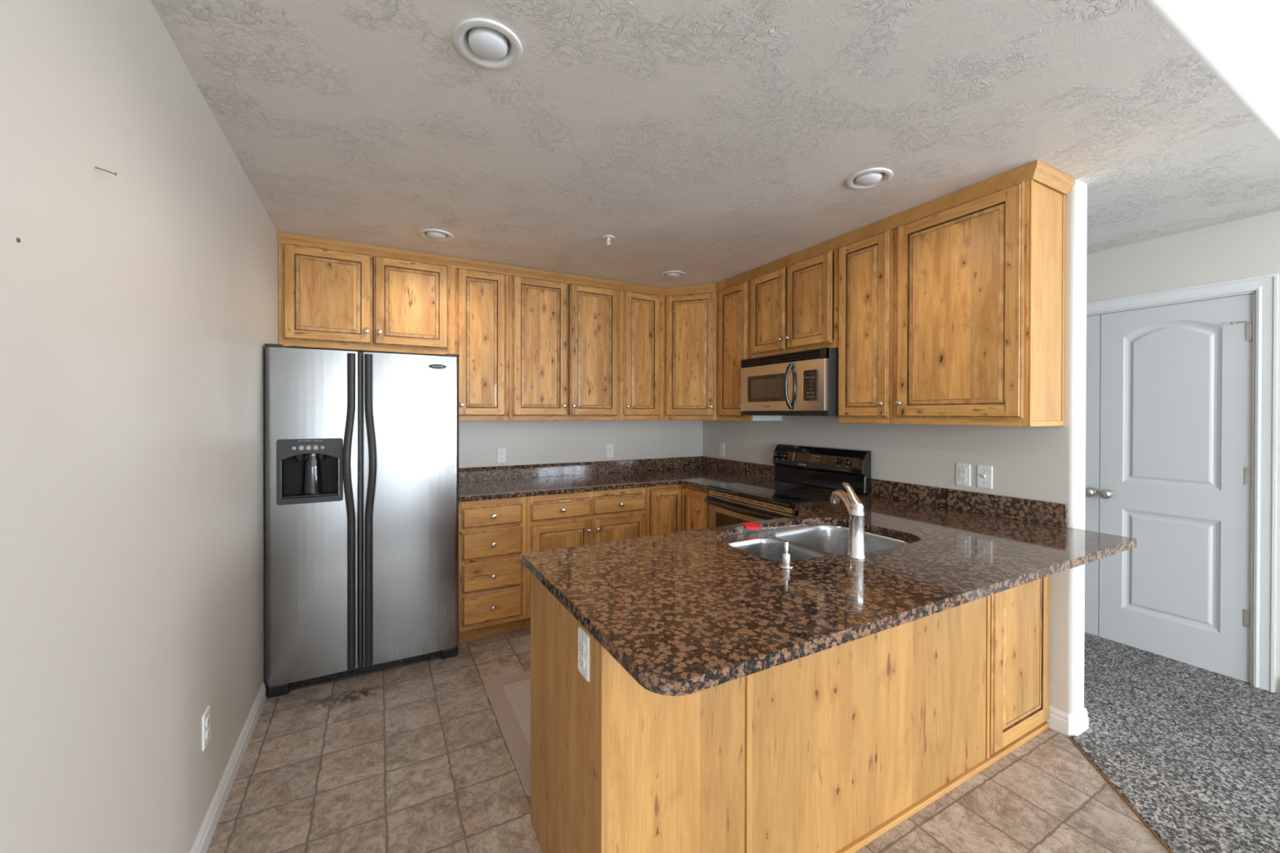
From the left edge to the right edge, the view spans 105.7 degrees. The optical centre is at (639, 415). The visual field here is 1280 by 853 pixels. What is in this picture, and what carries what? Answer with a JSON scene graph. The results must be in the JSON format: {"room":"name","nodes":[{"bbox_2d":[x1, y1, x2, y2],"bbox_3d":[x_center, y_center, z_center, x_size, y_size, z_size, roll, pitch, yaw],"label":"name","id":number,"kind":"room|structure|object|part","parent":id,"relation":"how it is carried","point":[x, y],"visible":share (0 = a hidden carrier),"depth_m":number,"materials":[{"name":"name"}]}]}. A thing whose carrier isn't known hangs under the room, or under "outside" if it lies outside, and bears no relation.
{"room":"kitchen","nodes":[
{"label":"kitchen","id":0,"kind":"room"},
{"bbox_2d":[0,0,278,852],"bbox_3d":[0.297,-0.232,-1.715,0.120,3.300,10.944,0,0,-28],"label":"wall","id":1,"kind":"structure","parent":0,"point":[139,305],"depth_m":1.06,"materials":[{"name":"beige paint"}]},
{"bbox_2d":[16,237,21,242],"bbox_3d":[-0.976,-0.276,0.762,0.003,0.007,0.007,0,0,-28],"label":"screw","id":2,"kind":"object","parent":1,"relation":"attached to","point":[18,239],"visible":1,"depth_m":0.76,"materials":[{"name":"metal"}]},
{"bbox_2d":[94,166,116,176],"bbox_3d":[-1.079,-0.494,0.978,0.032,0.011,0.006,0,0,-38],"label":"nail","id":3,"kind":"object","parent":1,"relation":"attached to","point":[115,173],"visible":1,"depth_m":0.98,"materials":[{"name":"metal"}]},
{"bbox_2d":[202,705,210,751],"bbox_3d":[-1.423,1.025,1.595,0.009,0.115,0.070,0,0,-28],"label":"wall outlet","id":4,"kind":"object","parent":1,"relation":"attached to","point":[206,715],"visible":1,"depth_m":1.58,"materials":[{"name":"white plastic"}]},
{"bbox_2d":[205,715,210,739],"bbox_3d":[-1.421,1.025,1.596,0.004,0.067,0.033,0,0,-28],"label":"receptacle","id":5,"kind":"object","parent":4,"relation":"attached to","point":[207,717],"depth_m":1.59,"materials":[{"name":"white plastic"}]},
{"bbox_2d":[190,682,266,852],"bbox_3d":[0.528,1.378,-1.998,0.014,0.085,9.970,0,0,-28],"label":"baseboard","id":6,"kind":"structure","parent":1,"relation":"attached to","point":[201,845],"depth_m":1.79,"materials":[{"name":"white paint"}]},
{"bbox_2d":[458,419,702,467],"bbox_3d":[-0.205,-0.259,4.169,4.606,3.300,0.120,0,0,-28],"label":"wall","id":7,"kind":"structure","parent":0,"point":[525,442],"depth_m":3.92,"materials":[{"name":"beige paint"}]},
{"bbox_2d":[278,242,454,355],"bbox_3d":[-1.701,-0.705,3.096,0.950,0.605,0.332,0,0,-28],"label":"upper cabinet","id":8,"kind":"object","parent":7,"relation":"attached to","point":[329,299],"visible":0.95,"depth_m":2.95,"materials":[{"name":"brown wood"}]},
{"bbox_3d":[-1.843,-0.715,2.874,0.447,0.552,0.019,0,0,-28],"label":"door","id":9,"kind":"part","parent":8,"relation":"part of","materials":[{"name":"brown wood"}]},
{"bbox_3d":[-1.662,-0.516,2.946,0.031,0.031,0.030,0,0,-28],"label":"knob","id":10,"kind":"part","parent":8,"relation":"part of","materials":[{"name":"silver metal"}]},
{"bbox_3d":[-1.601,-0.516,2.980,0.031,0.031,0.030,0,0,-28],"label":"knob","id":11,"kind":"part","parent":8,"relation":"part of","materials":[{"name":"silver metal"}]},
{"bbox_3d":[-1.449,-0.715,3.088,0.431,0.552,0.019,0,0,-28],"label":"door","id":12,"kind":"part","parent":8,"relation":"part of","materials":[{"name":"brown wood"}]},
{"bbox_2d":[454,266,509,420],"bbox_3d":[-1.127,-0.488,3.409,0.355,1.039,0.332,0,0,-28],"label":"upper cabinet","id":13,"kind":"object","parent":7,"relation":"attached to","point":[482,298],"visible":0.95,"depth_m":3.29,"materials":[{"name":"brown wood"}]},
{"bbox_2d":[496,448,506,463],"bbox_3d":[-1.041,0.298,3.645,0.070,0.115,0.010,0,0,-28],"label":"wall outlet","id":14,"kind":"object","parent":7,"relation":"attached to","point":[500,452],"visible":1,"depth_m":3.64,"materials":[{"name":"white plastic"}]},
{"bbox_2d":[499,450,503,460],"bbox_3d":[-1.040,0.298,3.643,0.033,0.068,0.004,0,0,-28],"label":"receptacle","id":15,"kind":"object","parent":14,"relation":"attached to","point":[501,452],"depth_m":3.64,"materials":[{"name":"white plastic"}]},
{"bbox_2d":[509,275,619,420],"bbox_3d":[-0.593,-0.488,3.698,0.857,1.039,0.332,0,0,-28],"label":"upper cabinet","id":16,"kind":"object","parent":7,"relation":"attached to","point":[564,337],"visible":0.97,"depth_m":3.55,"materials":[{"name":"brown wood"}]},
{"bbox_3d":[-0.714,-0.493,3.488,0.404,0.988,0.019,0,0,-28],"label":"door","id":17,"kind":"part","parent":16,"relation":"part of","materials":[{"name":"brown wood"}]},
{"bbox_3d":[-0.344,-0.493,3.688,0.400,0.988,0.019,0,0,-28],"label":"door","id":18,"kind":"part","parent":16,"relation":"part of","materials":[{"name":"brown wood"}]},
{"bbox_2d":[458,456,702,482],"bbox_3d":[-0.398,0.426,3.987,2.245,0.102,0.020,0,0,-28],"label":"backsplash","id":19,"kind":"structure","parent":7,"relation":"attached to","point":[540,470],"depth_m":3.90,"materials":[{"name":"stone"}]},
{"bbox_2d":[605,444,613,457],"bbox_3d":[-0.251,0.295,4.074,0.070,0.115,0.009,0,0,-28],"label":"wall outlet","id":20,"kind":"object","parent":7,"relation":"attached to","point":[610,447],"visible":1,"depth_m":4.07,"materials":[{"name":"white plastic"}]},
{"bbox_2d":[608,447,612,455],"bbox_3d":[-0.250,0.295,4.072,0.033,0.067,0.004,0,0,-28],"label":"receptacle","id":21,"kind":"object","parent":20,"relation":"attached to","point":[610,449],"depth_m":4.07,"materials":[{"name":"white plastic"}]},
{"bbox_2d":[619,289,664,420],"bbox_3d":[-0.035,-0.488,4.000,0.407,1.039,0.332,0,0,-28],"label":"upper cabinet","id":22,"kind":"object","parent":7,"relation":"attached to","point":[642,315],"visible":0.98,"depth_m":3.87,"materials":[{"name":"brown wood"}]},
{"bbox_2d":[277,160,1075,296],"bbox_3d":[0.070,-1.011,3.151,4.005,0.058,1.699,0,0,12],"label":"crown molding","id":23,"kind":"structure","parent":7,"relation":"attached to","point":[1037,171],"depth_m":2.90,"materials":[{"name":"brown wood"}]},
{"bbox_2d":[206,627,1169,852],"bbox_3d":[0.173,1.427,1.924,3.330,0.050,4.404,0,0,-28],"label":"floor","id":24,"kind":"structure","parent":0,"point":[415,757],"depth_m":1.84,"materials":[{"name":"tile"}]},
{"bbox_2d":[264,343,459,697],"bbox_3d":[-1.596,0.518,2.875,0.906,1.752,0.776,0,0,-28],"label":"refrigerator","id":25,"kind":"object","parent":24,"relation":"on","point":[362,449],"visible":1,"depth_m":2.56,"materials":[{"name":"metal"}]},
{"bbox_2d":[293,453,307,461],"bbox_3d":[-1.722,0.203,2.461,0.060,0.051,0.059,0,0,-28],"label":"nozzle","id":26,"kind":"object","parent":25,"relation":"on","point":[297,457],"depth_m":2.44,"materials":[{"name":"black plastic"}]},
{"bbox_3d":[-1.676,0.497,2.494,0.402,1.673,0.068,0,0,-28],"label":"freezer door","id":27,"kind":"part","parent":25,"relation":"part of","materials":[{"name":"metal"}]},
{"bbox_2d":[316,453,326,460],"bbox_3d":[-1.642,0.203,2.504,0.044,0.051,0.043,0,0,-28],"label":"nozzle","id":28,"kind":"object","parent":25,"relation":"on","point":[320,456],"depth_m":2.49,"materials":[{"name":"black plastic"}]},
{"bbox_3d":[-1.509,0.497,2.515,0.035,1.647,0.069,0,0,5],"label":"door handle","id":29,"kind":"part","parent":25,"relation":"part of","materials":[{"name":"grey plastic"}]},
{"bbox_3d":[-1.423,0.497,2.562,0.069,1.647,0.035,0,0,28],"label":"door handle","id":30,"kind":"part","parent":25,"relation":"part of","materials":[{"name":"grey metal"}]},
{"bbox_3d":[-1.273,0.497,2.713,0.492,1.673,0.068,0,0,-28],"label":"door","id":31,"kind":"part","parent":25,"relation":"part of","materials":[{"name":"metal"}]},
{"bbox_2d":[458,497,526,643],"bbox_3d":[-1.045,0.952,3.259,0.411,0.884,0.687,0,0,-28],"label":"base cabinet","id":32,"kind":"object","parent":24,"relation":"on","point":[492,533],"visible":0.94,"depth_m":2.98,"materials":[{"name":"brown wood"}]},
{"bbox_3d":[-0.906,1.173,2.989,0.366,0.184,0.019,0,0,-28],"label":"drawer","id":33,"kind":"part","parent":32,"relation":"part of","materials":[{"name":"brown wood"}]},
{"bbox_3d":[-0.905,0.981,2.988,0.366,0.174,0.019,0,0,-28],"label":"drawer","id":34,"kind":"part","parent":32,"relation":"part of","materials":[{"name":"brown wood"}]},
{"bbox_3d":[-0.905,0.786,2.987,0.366,0.170,0.019,0,0,-28],"label":"drawer","id":35,"kind":"part","parent":32,"relation":"part of","materials":[{"name":"brown wood"}]},
{"bbox_3d":[-0.904,0.614,2.986,0.366,0.130,0.019,0,0,-28],"label":"drawer","id":36,"kind":"part","parent":32,"relation":"part of","materials":[{"name":"brown wood"}]},
{"bbox_3d":[-0.894,1.173,2.968,0.031,0.031,0.030,0,0,-28],"label":"knob","id":37,"kind":"part","parent":32,"relation":"part of","materials":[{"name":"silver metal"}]},
{"bbox_3d":[-0.894,0.786,2.967,0.031,0.031,0.030,0,0,-28],"label":"knob","id":38,"kind":"part","parent":32,"relation":"part of","materials":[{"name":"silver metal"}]},
{"bbox_3d":[-0.893,0.614,2.966,0.031,0.031,0.030,0,0,-28],"label":"knob","id":39,"kind":"part","parent":32,"relation":"part of","materials":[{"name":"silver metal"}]},
{"bbox_2d":[483,670,530,798],"bbox_3d":[-0.131,1.393,2.408,1.100,0.012,0.860,0,0,-28],"label":"kitchen mat","id":40,"kind":"object","parent":24,"relation":"on","point":[508,696],"visible":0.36,"depth_m":2.25,"materials":[{"name":"beige fabric"}]},
{"bbox_2d":[523,487,646,629],"bbox_3d":[-0.479,0.951,3.566,0.874,0.884,0.687,0,0,-28],"label":"base cabinet","id":41,"kind":"object","parent":24,"relation":"on","point":[557,521],"visible":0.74,"depth_m":3.26,"materials":[{"name":"brown wood"}]},
{"bbox_3d":[-0.514,0.619,3.198,0.418,0.120,0.019,0,0,-28],"label":"drawer","id":42,"kind":"part","parent":41,"relation":"part of","materials":[{"name":"brown wood"}]},
{"bbox_3d":[-0.515,0.985,3.200,0.418,0.570,0.019,0,0,-28],"label":"door","id":43,"kind":"part","parent":41,"relation":"part of","materials":[{"name":"brown wood"}]},
{"bbox_3d":[-0.140,0.619,3.401,0.410,0.120,0.019,0,0,-28],"label":"drawer","id":44,"kind":"part","parent":41,"relation":"part of","materials":[{"name":"brown wood"}]},
{"bbox_3d":[-0.140,0.985,3.403,0.410,0.570,0.019,0,0,-28],"label":"door","id":45,"kind":"part","parent":41,"relation":"part of","materials":[{"name":"brown wood"}]},
{"bbox_2d":[646,484,710,536],"bbox_3d":[0.402,0.952,3.865,0.955,0.884,1.002,0,0,-28],"label":"base cabinet","id":46,"kind":"object","parent":24,"relation":"on","point":[670,508],"visible":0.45,"depth_m":3.55,"materials":[{"name":"brown wood"}]},
{"bbox_2d":[458,466,773,502],"bbox_3d":[-0.164,0.495,3.555,2.245,0.030,1.004,0,0,-28],"label":"countertop","id":47,"kind":"structure","parent":46,"relation":"on","point":[700,477],"depth_m":3.52,"materials":[{"name":"stone"}]},
{"bbox_3d":[0.197,0.904,3.586,0.262,0.730,0.019,0,0,-28],"label":"door","id":48,"kind":"part","parent":46,"relation":"part of","materials":[{"name":"brown wood"}]},
{"bbox_3d":[0.393,0.905,3.522,0.019,0.730,0.314,0,0,-28],"label":"door","id":49,"kind":"part","parent":46,"relation":"part of","materials":[{"name":"brown wood"}]},
{"bbox_2d":[704,444,871,528],"bbox_3d":[0.912,0.804,3.131,0.737,1.188,0.766,0,0,-28],"label":"range","id":50,"kind":"object","parent":24,"relation":"on","point":[803,474],"visible":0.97,"depth_m":3.11,"materials":[{"name":"black metal"}]},
{"bbox_3d":[0.621,0.570,2.972,0.074,0.050,0.766,0,0,-28],"label":"oven handle","id":51,"kind":"part","parent":50,"relation":"part of","materials":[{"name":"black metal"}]},
{"bbox_3d":[0.660,0.852,2.994,0.030,0.622,0.753,0,0,-28],"label":"oven door","id":52,"kind":"part","parent":50,"relation":"part of","materials":[{"name":"metal"}]},
{"bbox_3d":[0.663,0.519,2.994,0.024,0.033,0.753,0,0,-28],"label":"vent trim","id":53,"kind":"part","parent":50,"relation":"part of","materials":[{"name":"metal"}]},
{"bbox_3d":[1.001,0.287,3.552,0.029,0.047,0.047,-15,7,-28],"label":"knob","id":54,"kind":"part","parent":50,"relation":"part of","materials":[{"name":"black plastic"}]},
{"bbox_3d":[1.030,0.288,3.497,0.029,0.047,0.047,-15,7,-28],"label":"knob","id":55,"kind":"part","parent":50,"relation":"part of","materials":[{"name":"black plastic"}]},
{"bbox_2d":[706,479,868,508],"bbox_3d":[0.921,0.488,3.134,0.658,0.029,0.764,0,0,-28],"label":"cooktop","id":56,"kind":"object","parent":50,"relation":"in","point":[775,493],"depth_m":3.06,"materials":[{"name":"black glass"}]},
{"bbox_3d":[1.199,0.286,3.221,0.017,0.055,0.591,0,0,-28],"label":"control glass","id":57,"kind":"part","parent":50,"relation":"part of","materials":[{"name":"black glass"}]},
{"bbox_3d":[1.256,0.290,3.082,0.029,0.047,0.047,-15,7,-28],"label":"knob","id":58,"kind":"part","parent":50,"relation":"part of","materials":[{"name":"black plastic"}]},
{"bbox_3d":[1.289,0.290,3.020,0.029,0.047,0.047,-15,7,-28],"label":"knob","id":59,"kind":"part","parent":50,"relation":"part of","materials":[{"name":"black plastic"}]},
{"bbox_2d":[530,572,1050,852],"bbox_3d":[0.731,0.961,1.944,2.208,0.884,0.644,0,0,-28],"label":"base cabinet","id":60,"kind":"object","parent":24,"relation":"on","point":[830,750],"visible":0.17,"depth_m":1.49,"materials":[{"name":"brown wood"}]},
{"bbox_3d":[-0.234,0.962,1.422,0.012,0.884,0.586,0,0,-28],"label":"panel","id":61,"kind":"part","parent":60,"relation":"part of","materials":[{"name":"brown wood"}]},
{"bbox_2d":[577,626,589,681],"bbox_3d":[-0.146,0.607,1.238,0.009,0.115,0.070,0,0,-28],"label":"wall outlet","id":62,"kind":"object","parent":60,"relation":"attached to","point":[583,637],"visible":1,"depth_m":1.23,"materials":[{"name":"white plastic"}]},
{"bbox_2d":[578,639,585,668],"bbox_3d":[-0.148,0.607,1.237,0.004,0.067,0.033,0,0,-28],"label":"receptacle","id":63,"kind":"object","parent":62,"relation":"attached to","point":[581,642],"depth_m":1.23,"materials":[{"name":"white plastic"}]},
{"bbox_3d":[-0.088,0.963,1.157,0.017,0.884,0.019,0,0,-28],"label":"corner post","id":64,"kind":"part","parent":60,"relation":"part of","materials":[{"name":"brown wood"}]},
{"bbox_3d":[0.107,0.952,1.259,0.424,0.862,0.006,0,0,-28],"label":"panel","id":65,"kind":"part","parent":60,"relation":"part of","materials":[{"name":"brown wood"}]},
{"bbox_2d":[522,495,1137,696],"bbox_3d":[0.734,0.504,1.925,2.228,0.030,1.176,0,0,-28],"label":"countertop","id":66,"kind":"structure","parent":60,"relation":"on","point":[686,612],"depth_m":1.43,"materials":[{"name":"stone"}]},
{"bbox_2d":[742,522,760,529],"bbox_3d":[0.496,0.493,2.169,0.069,0.018,0.071,0,0,-2],"label":"tag","id":67,"kind":"object","parent":66,"relation":"on","point":[749,526],"visible":1,"depth_m":2.14,"materials":[{"name":"red plastic"}]},
{"bbox_2d":[778,541,793,568],"bbox_3d":[0.476,0.450,1.580,0.046,0.080,0.046,0,0,-28],"label":"soap dispenser","id":68,"kind":"object","parent":66,"relation":"on","point":[785,563],"visible":1,"depth_m":1.57,"materials":[{"name":"silver metal"}]},
{"bbox_2d":[720,524,914,560],"bbox_3d":[0.701,0.627,1.976,0.854,0.214,0.600,0,0,-28],"label":"sink","id":69,"kind":"object","parent":66,"relation":"in","point":[816,540],"visible":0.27,"depth_m":2.12,"materials":[{"name":"metal"}]},
{"bbox_3d":[0.511,0.607,1.859,0.280,0.174,0.345,0,0,-28],"label":"bowl","id":70,"kind":"part","parent":69,"relation":"part of","materials":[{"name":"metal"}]},
{"bbox_3d":[0.844,0.627,2.036,0.421,0.214,0.447,0,0,-28],"label":"bowl","id":71,"kind":"part","parent":69,"relation":"part of","materials":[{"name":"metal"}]},
{"bbox_2d":[830,482,866,559],"bbox_3d":[0.751,0.367,1.769,0.059,0.246,0.234,0,0,0],"label":"faucet","id":72,"kind":"object","parent":66,"relation":"on","point":[855,508],"visible":1,"depth_m":1.67,"materials":[{"name":"silver metal"}]},
{"bbox_3d":[0.751,0.322,1.776,0.040,0.095,0.216,0,0,0],"label":"spout","id":73,"kind":"part","parent":72,"relation":"part of","materials":[{"name":"silver metal"}]},
{"bbox_3d":[0.751,0.284,1.722,0.046,0.080,0.128,0,0,0],"label":"lever","id":74,"kind":"part","parent":72,"relation":"part of","materials":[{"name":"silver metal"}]},
{"bbox_3d":[0.852,0.952,1.663,1.230,0.862,0.006,0,0,-28],"label":"panel","id":75,"kind":"part","parent":60,"relation":"part of","materials":[{"name":"brown wood"}]},
{"bbox_3d":[1.636,0.949,2.079,0.484,0.850,0.019,0,0,-28],"label":"framed panel","id":76,"kind":"part","parent":60,"relation":"part of","materials":[{"name":"brown wood"}]},
{"bbox_2d":[798,511,810,515],"bbox_3d":[1.192,0.959,2.689,0.687,0.884,0.269,0,0,-28],"label":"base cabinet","id":77,"kind":"object","parent":24,"relation":"on","point":[799,512],"visible":0.02,"depth_m":2.64,"materials":[{"name":"brown wood"}]},
{"bbox_2d":[150,0,1279,288],"bbox_3d":[0.544,-1.088,2.661,4.486,0.100,3.238,0,0,-28],"label":"ceiling","id":78,"kind":"structure","parent":0,"point":[715,141],"depth_m":1.71,"materials":[{"name":"white paint"}]},
{"bbox_2d":[418,228,453,241],"bbox_3d":[-1.171,-1.044,2.790,0.184,0.039,0.184,0,0,-28],"label":"recessed light","id":79,"kind":"object","parent":78,"relation":"in","point":[433,234],"visible":0.91,"depth_m":2.77,"materials":[{"name":"white plastic"}]},
{"bbox_3d":[-1.171,-1.044,2.790,0.106,0.038,0.106,0,0,-28],"label":"bulb","id":80,"kind":"part","parent":79,"relation":"part of","materials":[{"name":"white glass"}]},
{"bbox_2d":[453,17,522,70],"bbox_3d":[-0.422,-1.036,1.351,0.184,0.039,0.184,0,0,-28],"label":"recessed light","id":81,"kind":"object","parent":78,"relation":"in","point":[486,45],"visible":1,"depth_m":1.34,"materials":[{"name":"white plastic"}]},
{"bbox_3d":[-0.422,-1.036,1.351,0.106,0.038,0.106,0,0,-28],"label":"bulb","id":82,"kind":"part","parent":81,"relation":"part of","materials":[{"name":"white glass"}]},
{"bbox_2d":[602,235,614,246],"bbox_3d":[-0.183,-1.017,2.825,0.072,0.046,0.072,0,0,-28],"label":"sprinkler","id":83,"kind":"object","parent":78,"relation":"attached to","point":[608,237],"visible":1,"depth_m":2.82,"materials":[{"name":"white metal"}]},
{"bbox_2d":[661,271,685,278],"bbox_3d":[0.245,-1.045,3.575,0.184,0.039,0.184,0,0,-28],"label":"recessed light","id":84,"kind":"object","parent":78,"relation":"in","point":[668,274],"visible":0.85,"depth_m":3.55,"materials":[{"name":"white plastic"}]},
{"bbox_3d":[0.245,-1.044,3.575,0.106,0.038,0.106,0,0,-28],"label":"bulb","id":85,"kind":"part","parent":84,"relation":"part of","materials":[{"name":"white glass"}]},
{"bbox_2d":[846,168,893,189],"bbox_3d":[0.998,-1.037,2.113,0.184,0.039,0.184,0,0,-28],"label":"recessed light","id":86,"kind":"object","parent":78,"relation":"in","point":[873,177],"visible":0.92,"depth_m":2.10,"materials":[{"name":"white plastic"}]},
{"bbox_3d":[0.998,-1.036,2.113,0.106,0.038,0.106,0,0,-28],"label":"bulb","id":87,"kind":"part","parent":86,"relation":"part of","materials":[{"name":"white glass"}]},
{"bbox_2d":[702,179,1087,714],"bbox_3d":[1.296,0.179,3.354,0.128,2.438,2.749,0,0,-28],"label":"wall","id":88,"kind":"structure","parent":0,"point":[1038,463],"depth_m":2.26,"materials":[{"name":"beige paint"}]},
{"bbox_2d":[663,291,717,420],"bbox_3d":[0.474,-0.488,4.113,0.591,1.039,0.621,0,0,-28],"label":"upper cabinet","id":89,"kind":"object","parent":88,"relation":"attached to","point":[691,320],"visible":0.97,"depth_m":3.90,"materials":[{"name":"brown wood"}]},
{"bbox_2d":[719,443,724,456],"bbox_3d":[0.721,0.297,4.271,0.009,0.115,0.070,0,0,-28],"label":"wall outlet","id":90,"kind":"object","parent":88,"relation":"attached to","point":[722,446],"visible":1,"depth_m":4.26,"materials":[{"name":"white plastic"}]},
{"bbox_2d":[702,456,774,479],"bbox_3d":[0.820,0.428,4.076,0.020,0.102,0.984,0,0,-28],"label":"backsplash","id":91,"kind":"structure","parent":88,"relation":"attached to","point":[767,471],"depth_m":4.03,"materials":[{"name":"stone"}]},
{"bbox_2d":[716,280,782,421],"bbox_3d":[0.818,-0.485,3.728,0.352,1.039,0.396,0,0,-28],"label":"upper cabinet","id":92,"kind":"object","parent":88,"relation":"attached to","point":[734,302],"visible":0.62,"depth_m":3.64,"materials":[{"name":"brown wood"}]},
{"bbox_3d":[0.697,-0.491,3.663,0.019,0.988,0.330,0,0,-28],"label":"door","id":93,"kind":"part","parent":92,"relation":"part of","materials":[{"name":"brown wood"}]},
{"bbox_2d":[751,248,838,358],"bbox_3d":[1.091,-0.702,3.224,0.352,0.600,0.746,0,0,-28],"label":"upper cabinet","id":94,"kind":"object","parent":88,"relation":"attached to","point":[794,307],"visible":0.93,"depth_m":3.09,"materials":[{"name":"brown wood"}]},
{"bbox_3d":[0.876,-0.709,3.333,0.019,0.548,0.330,0,0,-28],"label":"door","id":95,"kind":"part","parent":94,"relation":"part of","materials":[{"name":"brown wood"}]},
{"bbox_2d":[740,347,838,416],"bbox_3d":[1.039,-0.199,3.194,0.452,0.394,0.738,0,0,-28],"label":"microwave","id":96,"kind":"object","parent":94,"relation":"attached to","point":[801,383],"visible":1,"depth_m":2.99,"materials":[{"name":"silver metal"}]},
{"bbox_3d":[0.846,-0.185,3.217,0.038,0.304,0.515,0,0,-28],"label":"door","id":97,"kind":"part","parent":96,"relation":"part of","materials":[{"name":"metal"}]},
{"bbox_3d":[0.904,-0.017,3.122,0.026,0.029,0.738,0,0,-28],"label":"plate","id":98,"kind":"part","parent":96,"relation":"part of","materials":[{"name":"black plastic"}]},
{"bbox_3d":[0.919,-0.183,2.999,0.058,0.287,0.025,0,0,-11],"label":"door handle","id":99,"kind":"part","parent":96,"relation":"part of","materials":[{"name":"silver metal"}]},
{"bbox_3d":[1.022,-0.183,2.895,0.037,0.304,0.215,0,0,-28],"label":"control panel","id":100,"kind":"part","parent":96,"relation":"part of","materials":[{"name":"metal"}]},
{"bbox_3d":[1.046,-0.707,3.019,0.019,0.548,0.352,0,0,-28],"label":"door","id":101,"kind":"part","parent":94,"relation":"part of","materials":[{"name":"brown wood"}]},
{"bbox_2d":[837,228,893,423],"bbox_3d":[1.351,-0.480,2.744,0.352,1.039,0.344,0,0,-28],"label":"upper cabinet","id":102,"kind":"object","parent":88,"relation":"attached to","point":[866,264],"visible":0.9,"depth_m":2.65,"materials":[{"name":"brown wood"}]},
{"bbox_3d":[1.269,-0.066,2.559,0.030,0.031,0.031,0,0,-28],"label":"knob","id":103,"kind":"part","parent":102,"relation":"part of","materials":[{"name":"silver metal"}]},
{"bbox_2d":[955,462,970,486],"bbox_3d":[1.674,0.305,2.513,0.010,0.115,0.070,0,0,-28],"label":"wall outlet","id":104,"kind":"object","parent":88,"relation":"attached to","point":[962,470],"visible":1,"depth_m":2.51,"materials":[{"name":"white plastic"}]},
{"bbox_2d":[959,467,966,481],"bbox_3d":[1.672,0.305,2.512,0.004,0.068,0.033,0,0,-28],"label":"receptacle","id":105,"kind":"object","parent":104,"relation":"attached to","point":[962,471],"depth_m":2.51,"materials":[{"name":"white plastic"}]},
{"bbox_2d":[871,478,1067,527],"bbox_3d":[1.648,0.437,2.548,0.020,0.102,0.951,0,0,-28],"label":"backsplash","id":106,"kind":"structure","parent":88,"relation":"attached to","point":[1052,513],"depth_m":2.44,"materials":[{"name":"stone"}]},
{"bbox_2d":[893,179,1066,426],"bbox_3d":[1.580,-0.478,2.325,0.354,1.041,0.606,0,0,-28],"label":"upper cabinet","id":107,"kind":"object","parent":88,"relation":"attached to","point":[980,282],"visible":0.91,"depth_m":2.14,"materials":[{"name":"brown wood"}]},
{"bbox_3d":[1.317,-0.065,2.469,0.030,0.031,0.031,0,0,-28],"label":"knob","id":108,"kind":"part","parent":107,"relation":"part of","materials":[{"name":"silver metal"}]},
{"bbox_3d":[1.744,-0.476,2.073,0.306,1.041,0.007,0,0,-28],"label":"panel","id":109,"kind":"part","parent":107,"relation":"part of","materials":[{"name":"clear wood"}]},
{"bbox_2d":[977,464,992,488],"bbox_3d":[1.717,0.305,2.421,0.022,0.115,0.070,0,0,-28],"label":"wall switch","id":110,"kind":"object","parent":88,"relation":"attached to","point":[984,473],"visible":1,"depth_m":2.42,"materials":[{"name":"white plastic"}]},
{"bbox_2d":[1046,705,1088,737],"bbox_3d":[1.297,1.350,3.353,0.156,0.095,2.763,0,0,-28],"label":"baseboard","id":111,"kind":"structure","parent":88,"relation":"attached to","point":[1067,724],"depth_m":2.14,"materials":[{"name":"white paint"}]},
{"bbox_2d":[1070,737,1173,852],"bbox_3d":[1.557,1.406,1.052,0.004,0.006,2.203,0,0,17],"label":"trim","id":112,"kind":"structure","parent":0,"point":[1072,740],"depth_m":1.77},
{"bbox_2d":[1071,631,1279,852],"bbox_3d":[3.334,1.437,-0.059,6.794,0.060,10.702,0,0,-28],"label":"carpet","id":113,"kind":"object","parent":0,"point":[1194,751],"visible":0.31,"depth_m":2.05,"materials":[{"name":"grey carpet"}]},
{"bbox_2d":[1086,210,1279,693],"bbox_3d":[2.821,-0.249,3.294,0.120,3.300,4.304,0,0,-28],"label":"wall","id":114,"kind":"structure","parent":0,"point":[1247,247],"depth_m":2.67,"materials":[{"name":"beige paint"}]},
{"bbox_2d":[1084,314,1101,635],"bbox_3d":[2.734,0.374,3.319,0.104,2.030,0.614,0,0,-28],"label":"door","id":115,"kind":"structure","parent":114,"relation":"in","point":[1092,373],"depth_m":3.08,"materials":[{"name":"white paint"}]},
{"bbox_3d":[2.846,0.484,3.075,0.069,0.058,0.058,0,0,-28],"label":"handle","id":116,"kind":"part","parent":115,"relation":"part of","materials":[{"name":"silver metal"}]},
{"bbox_2d":[1097,293,1253,683],"bbox_3d":[3.028,0.378,2.777,0.104,2.030,0.612,0,0,-28],"label":"door","id":117,"kind":"structure","parent":114,"relation":"in","point":[1176,380],"depth_m":2.75,"materials":[{"name":"white paint"}]},
{"bbox_3d":[2.885,0.484,3.004,0.069,0.058,0.058,0,0,-28],"label":"handle","id":118,"kind":"part","parent":117,"relation":"part of","materials":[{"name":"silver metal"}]},
{"bbox_2d":[1086,273,1278,693],"bbox_3d":[2.899,0.342,3.058,0.069,2.121,1.374,0,0,-28],"label":"trim","id":119,"kind":"structure","parent":114,"relation":"attached to","point":[1266,286],"depth_m":2.48,"materials":[{"name":"white paint"}]},
{"bbox_2d":[1144,0,1279,144],"bbox_3d":[1.298,-1.462,1.269,4.486,0.862,0.120,0,0,-28],"label":"wall header","id":120,"kind":"structure","parent":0,"point":[1238,41],"depth_m":1.52,"materials":[{"name":"beige paint"}]}
]}

